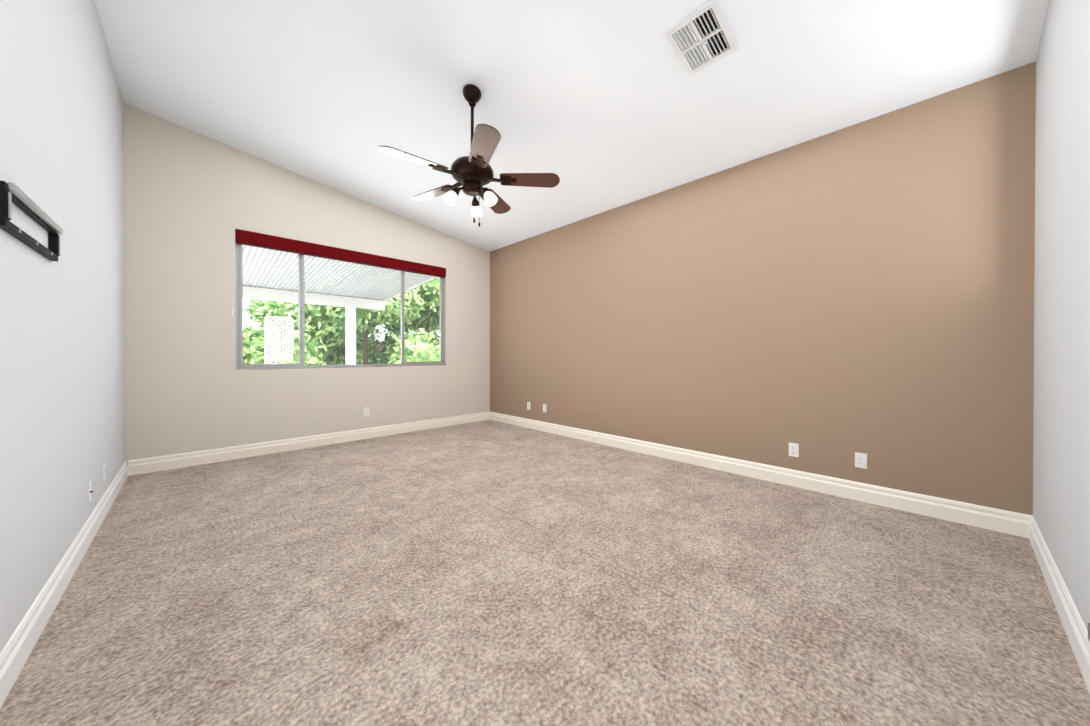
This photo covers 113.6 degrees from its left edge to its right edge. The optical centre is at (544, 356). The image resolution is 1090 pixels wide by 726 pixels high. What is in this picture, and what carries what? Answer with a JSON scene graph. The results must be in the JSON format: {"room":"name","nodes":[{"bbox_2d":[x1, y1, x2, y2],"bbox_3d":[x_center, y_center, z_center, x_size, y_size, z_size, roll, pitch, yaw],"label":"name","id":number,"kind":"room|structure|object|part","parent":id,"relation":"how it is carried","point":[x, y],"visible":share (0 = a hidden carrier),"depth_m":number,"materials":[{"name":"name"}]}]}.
{"room":"empty bedroom","nodes":[
{"label":"empty bedroom","id":0,"kind":"room"},
{"bbox_2d":[0,0,125,652],"bbox_3d":[-0.977,-0.633,0.194,0.200,3.506,8.877,0,0,-45],"label":"wall","id":1,"kind":"structure","parent":0,"point":[62,380],"depth_m":1.67,"materials":[{"name":"white paint"}]},
{"bbox_2d":[0,180,62,261],"bbox_3d":[-1.978,-0.501,1.379,0.034,0.151,0.630,0,0,-45],"label":"mount","id":2,"kind":"object","parent":1,"relation":"attached to","point":[14,193],"visible":1,"depth_m":1.31,"materials":[{"name":"black metal"}]},
{"bbox_2d":[0,461,127,707],"bbox_3d":[-0.900,1.050,0.278,0.016,0.140,8.477,0,0,-45],"label":"baseboard","id":3,"kind":"structure","parent":1,"relation":"attached to","point":[20,645],"depth_m":1.52,"materials":[{"name":"white wood"}]},
{"bbox_2d":[88,481,92,502],"bbox_3d":[-2.752,0.820,2.160,0.016,0.115,0.070,0,0,-45],"label":"electrical outlet","id":4,"kind":"object","parent":1,"relation":"attached to","point":[89,492],"visible":1,"depth_m":2.14,"materials":[{"name":"white plastic"}]},
{"bbox_2d":[102,463,104,481],"bbox_3d":[-3.085,0.809,2.492,0.008,0.115,0.070,0,0,-45],"label":"electrical outlet","id":5,"kind":"object","parent":1,"relation":"attached to","point":[103,472],"visible":1,"depth_m":2.47,"materials":[{"name":"white plastic"}]},
{"bbox_2d":[124,103,489,464],"bbox_3d":[-2.486,-0.642,4.795,4.100,3.480,0.200,0,0,-45],"label":"wall","id":6,"kind":"structure","parent":0,"point":[193,201],"depth_m":3.80,"materials":[{"name":"beige paint"}]},
{"bbox_2d":[128,412,487,475],"bbox_3d":[-2.417,1.028,4.720,4.050,0.140,0.016,0,0,-45],"label":"baseboard","id":7,"kind":"structure","parent":6,"relation":"attached to","point":[167,462],"depth_m":4.10,"materials":[{"name":"beige wood"}]},
{"bbox_2d":[235,242,444,369],"bbox_3d":[-2.476,-0.617,4.742,2.490,1.520,0.110,0,0,-45],"label":"window","id":8,"kind":"structure","parent":6,"relation":"in","point":[238,367],"depth_m":4.31,"materials":[{"name":"clear glass"}]},
{"bbox_3d":[-2.481,-0.617,4.748,2.420,1.450,0.034,0,0,-45],"label":"window sash","id":9,"kind":"part","parent":8,"relation":"part of","materials":[{"name":"grey metal"}]},
{"bbox_3d":[-2.454,-1.234,4.717,2.470,0.015,0.048,0,0,-45],"label":"window valance rail","id":10,"kind":"part","parent":8,"relation":"part of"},
{"bbox_2d":[235,229,445,276],"bbox_3d":[-2.452,-1.309,4.714,2.486,0.134,0.066,0,0,-45],"label":"window valance","id":11,"kind":"object","parent":6,"relation":"attached to","point":[254,238],"visible":0.81,"depth_m":4.45,"materials":[{"name":"fabric"}]},
{"bbox_2d":[363,407,368,415],"bbox_3d":[-2.385,0.738,4.756,0.070,0.115,0.008,0,0,-45],"label":"electrical outlet","id":12,"kind":"object","parent":6,"relation":"attached to","point":[365,411],"visible":1,"depth_m":4.75,"materials":[{"name":"white plastic"}]},
{"bbox_2d":[0,420,1089,725],"bbox_3d":[0.556,1.173,1.710,4.500,0.120,8.877,0,0,-45],"label":"floor","id":13,"kind":"structure","parent":0,"point":[488,572],"depth_m":1.60,"materials":[{"name":"carpet"}]},
{"bbox_2d":[95,0,1048,251],"bbox_3d":[0.556,-2.147,1.694,4.500,0.773,8.877,0,0,-45],"label":"ceiling","id":14,"kind":"structure","parent":0,"point":[598,106],"depth_m":2.65,"materials":[{"name":"white paint"}]},
{"bbox_2d":[378,84,559,226],"bbox_3d":[-0.608,-1.542,2.769,1.286,1.069,1.304,0,0,-45],"label":"fan","id":15,"kind":"object","parent":14,"relation":"hanging from","point":[472,173],"visible":1,"depth_m":2.72,"materials":[{"name":"brown wood"}]},
{"bbox_2d":[664,0,737,75],"bbox_3d":[0.972,-1.962,2.211,0.379,0.071,0.300,0,0,-45],"label":"ceiling vent","id":16,"kind":"object","parent":14,"relation":"in","point":[700,37],"visible":0.98,"depth_m":2.19,"materials":[{"name":"white metal"}]},
{"bbox_2d":[490,61,1035,515],"bbox_3d":[1.064,-0.370,4.252,0.200,2.940,5.954,0,0,-45],"label":"wall","id":17,"kind":"structure","parent":0,"point":[831,303],"depth_m":2.89,"materials":[{"name":"beige paint"}]},
{"bbox_2d":[488,411,1031,537],"bbox_3d":[1.005,1.031,4.165,0.016,0.140,5.604,0,0,-45],"label":"baseboard","id":18,"kind":"structure","parent":17,"relation":"attached to","point":[1003,521],"depth_m":2.90,"materials":[{"name":"beige wood"}]},
{"bbox_2d":[789,442,798,456],"bbox_3d":[2.119,0.796,3.037,0.008,0.115,0.070,0,0,-45],"label":"electrical outlet","id":19,"kind":"object","parent":17,"relation":"attached to","point":[793,449],"visible":1,"depth_m":3.03,"materials":[{"name":"white plastic"}]},
{"bbox_2d":[855,452,866,468],"bbox_3d":[2.421,0.798,2.730,0.008,0.115,0.070,0,0,-45],"label":"electrical outlet","id":20,"kind":"object","parent":17,"relation":"attached to","point":[860,460],"visible":1,"depth_m":2.73,"materials":[{"name":"white plastic"}]},
{"bbox_2d":[1033,0,1089,630],"bbox_3d":[2.142,-0.517,1.358,2.320,3.263,0.296,0,0,-45],"label":"wall","id":21,"kind":"structure","parent":0,"point":[1061,470],"depth_m":1.18,"materials":[{"name":"white paint"}]},
{"bbox_2d":[1029,516,1089,692],"bbox_3d":[2.042,1.044,1.376,2.451,0.140,0.172,0,0,-45],"label":"baseboard","id":22,"kind":"structure","parent":21,"relation":"attached to","point":[1075,629],"depth_m":1.48,"materials":[{"name":"white wood"}]},
{"bbox_2d":[1088,623,1089,640],"bbox_3d":[1.661,0.816,1.062,0.070,0.115,0.042,0,0,-41],"label":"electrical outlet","id":23,"kind":"object","parent":21,"relation":"attached to","point":[1089,631],"visible":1,"depth_m":1.08,"materials":[{"name":"white plastic"}]},
{"label":"outside","id":24,"kind":"structure","parent":0,"visible":0},
{"bbox_3d":[-14.307,1.179,21.035,60.000,0.280,39.523,0,0,-45],"label":"ground","id":25,"kind":"structure","parent":24,"visible":0},
{"bbox_2d":[264,316,292,363],"bbox_3d":[-7.581,-0.018,10.166,0.660,2.220,0.040,0,0,-45],"label":"trellis","id":26,"kind":"object","parent":25,"relation":"on","point":[276,334],"depth_m":10.13,"materials":[{"name":"white wood"}]},
{"bbox_2d":[243,277,439,364],"bbox_3d":[-5.999,-2.080,14.374,16.097,6.584,9.206,0,0,-45],"label":"trees","id":27,"kind":"object","parent":25,"relation":"on","point":[317,339],"depth_m":11.31,"materials":[{"name":"green plant"}]},
{"bbox_2d":[322,341,383,363],"bbox_3d":[-9.847,0.151,16.493,60.000,1.820,0.200,0,0,-45],"label":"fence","id":28,"kind":"object","parent":25,"relation":"on","point":[378,346],"depth_m":17.87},
{"bbox_3d":[-5.061,1.104,5.497,7.400,0.020,4.399,0,0,-45],"label":"patio slab","id":29,"kind":"object","parent":25,"relation":"on","visible":0},
{"bbox_2d":[243,245,436,364],"bbox_3d":[-5.220,-0.299,5.256,6.845,2.830,4.270,0,0,-45],"label":"patio cover","id":30,"kind":"object","parent":29,"relation":"on","point":[322,283],"depth_m":7.04,"materials":[{"name":"white wood"}]}
]}

